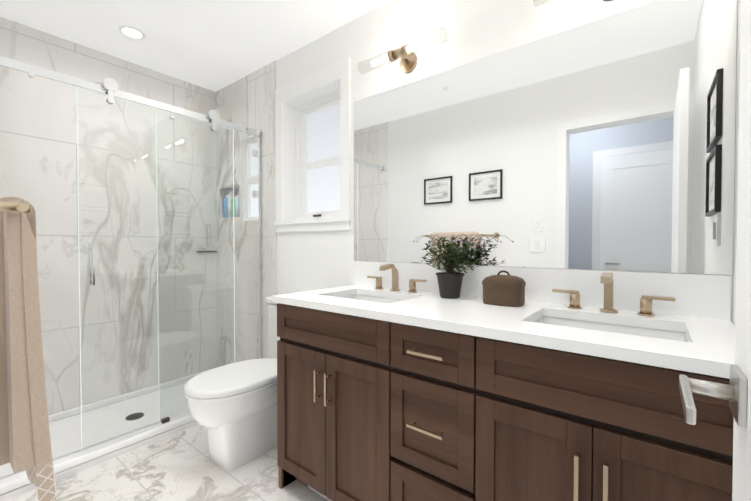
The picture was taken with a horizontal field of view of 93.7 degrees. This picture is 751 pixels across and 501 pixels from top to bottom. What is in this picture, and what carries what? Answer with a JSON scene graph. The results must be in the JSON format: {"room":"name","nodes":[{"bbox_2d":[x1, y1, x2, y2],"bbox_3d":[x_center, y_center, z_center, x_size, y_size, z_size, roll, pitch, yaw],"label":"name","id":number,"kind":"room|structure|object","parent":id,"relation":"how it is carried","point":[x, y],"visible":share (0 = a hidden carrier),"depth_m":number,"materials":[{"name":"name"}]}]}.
{"room":"bathroom","nodes":[
{"label":"bathroom","id":0,"kind":"room"},
{"bbox_2d":[6,424,327,500],"bbox_3d":[-0.823,1.158,0.866,3.870,0.060,3.130,1,1,38],"label":"floor","id":1,"kind":"structure","parent":0,"point":[180,466],"depth_m":1.71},
{"bbox_2d":[0,56,261,500],"bbox_3d":[-1.563,0.088,2.245,0.720,2.033,1.510,1,1,38],"label":"shower enclosure","id":2,"kind":"object","parent":1,"relation":"on","point":[86,436],"visible":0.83,"depth_m":2.11,"materials":[{"name":"clear glass"}]},
{"bbox_2d":[184,296,279,470],"bbox_3d":[-0.665,0.704,2.014,0.420,0.808,0.791,1,1,38],"label":"toilet","id":3,"kind":"object","parent":1,"relation":"on","point":[232,407],"visible":0.52,"depth_m":1.81,"materials":[{"name":"white ceramic"}]},
{"bbox_2d":[308,485,332,500],"bbox_3d":[-0.189,1.066,1.549,0.320,0.092,0.008,1,1,38],"label":"floor air vent","id":4,"kind":"object","parent":1,"relation":"in","point":[319,493],"visible":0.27,"depth_m":1.60,"materials":[{"name":"white metal"}]},
{"bbox_2d":[272,261,734,500],"bbox_3d":[0.311,0.596,1.370,1.578,1.046,0.594,1,1,38],"label":"bathroom vanity","id":5,"kind":"object","parent":1,"relation":"on","point":[401,382],"visible":0.96,"depth_m":1.11,"materials":[{"name":"brown wood"}]},
{"bbox_2d":[413,234,497,298],"bbox_3d":[0.338,0.070,1.568,0.408,0.280,0.191,1,1,38],"label":"plant","id":6,"kind":"object","parent":5,"relation":"on","point":[450,279],"visible":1,"depth_m":1.54,"materials":[{"name":"green plant"}]},
{"bbox_2d":[482,270,525,306],"bbox_3d":[0.508,0.146,1.398,0.156,0.134,0.108,1,1,38],"label":"wicker box","id":7,"kind":"object","parent":5,"relation":"on","point":[508,290],"visible":1,"depth_m":1.35,"materials":[{"name":"brown wicker"}]},
{"bbox_2d":[0,0,389,91],"bbox_3d":[-0.823,-1.362,0.824,3.870,0.060,3.130,1,1,38],"label":"ceiling","id":8,"kind":"structure","parent":0,"point":[215,45],"depth_m":2.14,"materials":[{"name":"white paint"}]},
{"bbox_2d":[118,25,144,39],"bbox_3d":[-1.512,-1.352,2.188,0.140,0.006,0.140,1,1,38],"label":"recessed light","id":9,"kind":"object","parent":8,"relation":"in","point":[132,32],"visible":1,"depth_m":2.18,"materials":[{"name":"white"}]},
{"bbox_2d":[243,0,737,321],"bbox_3d":[-0.080,-0.124,2.149,3.425,2.460,0.160,1,1,38],"label":"wall","id":10,"kind":"structure","parent":0,"point":[475,30],"depth_m":1.93,"materials":[{"name":"white paint"}]},
{"bbox_2d":[216,60,276,366],"bbox_3d":[-1.021,-0.136,2.840,0.850,2.460,0.098,1,1,38],"label":"wall","id":11,"kind":"structure","parent":10,"relation":"attached to","point":[248,101],"depth_m":2.78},
{"bbox_2d":[224,191,239,217],"bbox_3d":[-1.186,-0.390,2.965,0.292,0.225,0.060,1,1,38],"label":"bottles","id":12,"kind":"object","parent":11,"relation":"on","point":[229,207],"depth_m":2.97,"materials":[{"name":"blue"}]},
{"bbox_2d":[274,57,351,231],"bbox_3d":[-0.435,-0.634,2.300,0.730,1.015,0.028,1,1,38],"label":"window frame","id":13,"kind":"structure","parent":10,"relation":"in","point":[333,73],"depth_m":2.20,"materials":[{"name":"white wood"}]},
{"bbox_2d":[295,91,339,220],"bbox_3d":[-0.347,-0.619,2.411,0.570,0.840,0.067,1,1,38],"label":"window","id":14,"kind":"structure","parent":10,"relation":"in","point":[317,151],"depth_m":2.46,"materials":[{"name":"white glass"}]},
{"bbox_2d":[358,27,446,73],"bbox_3d":[0.138,-0.973,1.784,0.500,0.100,0.120,1,1,38],"label":"sconce","id":15,"kind":"object","parent":10,"relation":"attached to","point":[408,60],"visible":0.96,"depth_m":1.78,"materials":[{"name":"gold metal"}]},
{"bbox_2d":[354,0,736,274],"bbox_3d":[0.497,-0.398,1.585,1.583,0.933,0.005,1,1,38],"label":"mirror","id":16,"kind":"object","parent":10,"relation":"attached to","point":[606,143],"visible":1,"depth_m":1.37,"materials":[{"name":"white mirror"}]},
{"bbox_2d":[732,0,740,324],"bbox_3d":[0.659,-0.095,0.416,0.120,2.460,1.650,1,1,38],"label":"wall","id":17,"kind":"structure","parent":0,"point":[736,160],"depth_m":1.08,"materials":[{"name":"white paint"}]},
{"bbox_2d":[679,0,750,500],"bbox_3d":[0.333,0.122,0.242,0.159,2.017,0.723,1,1,38],"label":"bathroom door","id":18,"kind":"structure","parent":17,"relation":"in","point":[736,392],"depth_m":0.49,"materials":[{"name":"white wood"}]},
{"bbox_3d":[-1.113,-0.102,0.837,3.185,2.460,0.120,1,1,38],"label":"wall","id":19,"kind":"structure","parent":0,"visible":0},
{"bbox_2d":[0,197,55,500],"bbox_3d":[-1.024,0.247,0.960,0.692,0.758,0.171,1,1,38],"label":"towel","id":20,"kind":"object","parent":19,"relation":"attached to","point":[25,442],"visible":1,"depth_m":0.85,"materials":[{"name":"beige fabric"}]},
{"bbox_3d":[-1.888,-0.131,2.523,0.120,2.460,1.810,1,1,38],"label":"wall","id":21,"kind":"structure","parent":0,"visible":0},
{"bbox_2d":[0,17,217,414],"bbox_3d":[-1.853,-0.130,2.465,0.008,2.460,1.521,1,1,38],"label":"wall","id":22,"kind":"structure","parent":21,"relation":"attached to","point":[38,145],"depth_m":2.44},
{"bbox_2d":[196,224,216,252],"bbox_3d":[-1.426,-0.106,2.975,0.030,0.245,0.170,1,1,38],"label":"squeegee","id":23,"kind":"object","parent":22,"relation":"hanging from","point":[209,248],"depth_m":2.98,"materials":[{"name":"silver metal"}]}
]}

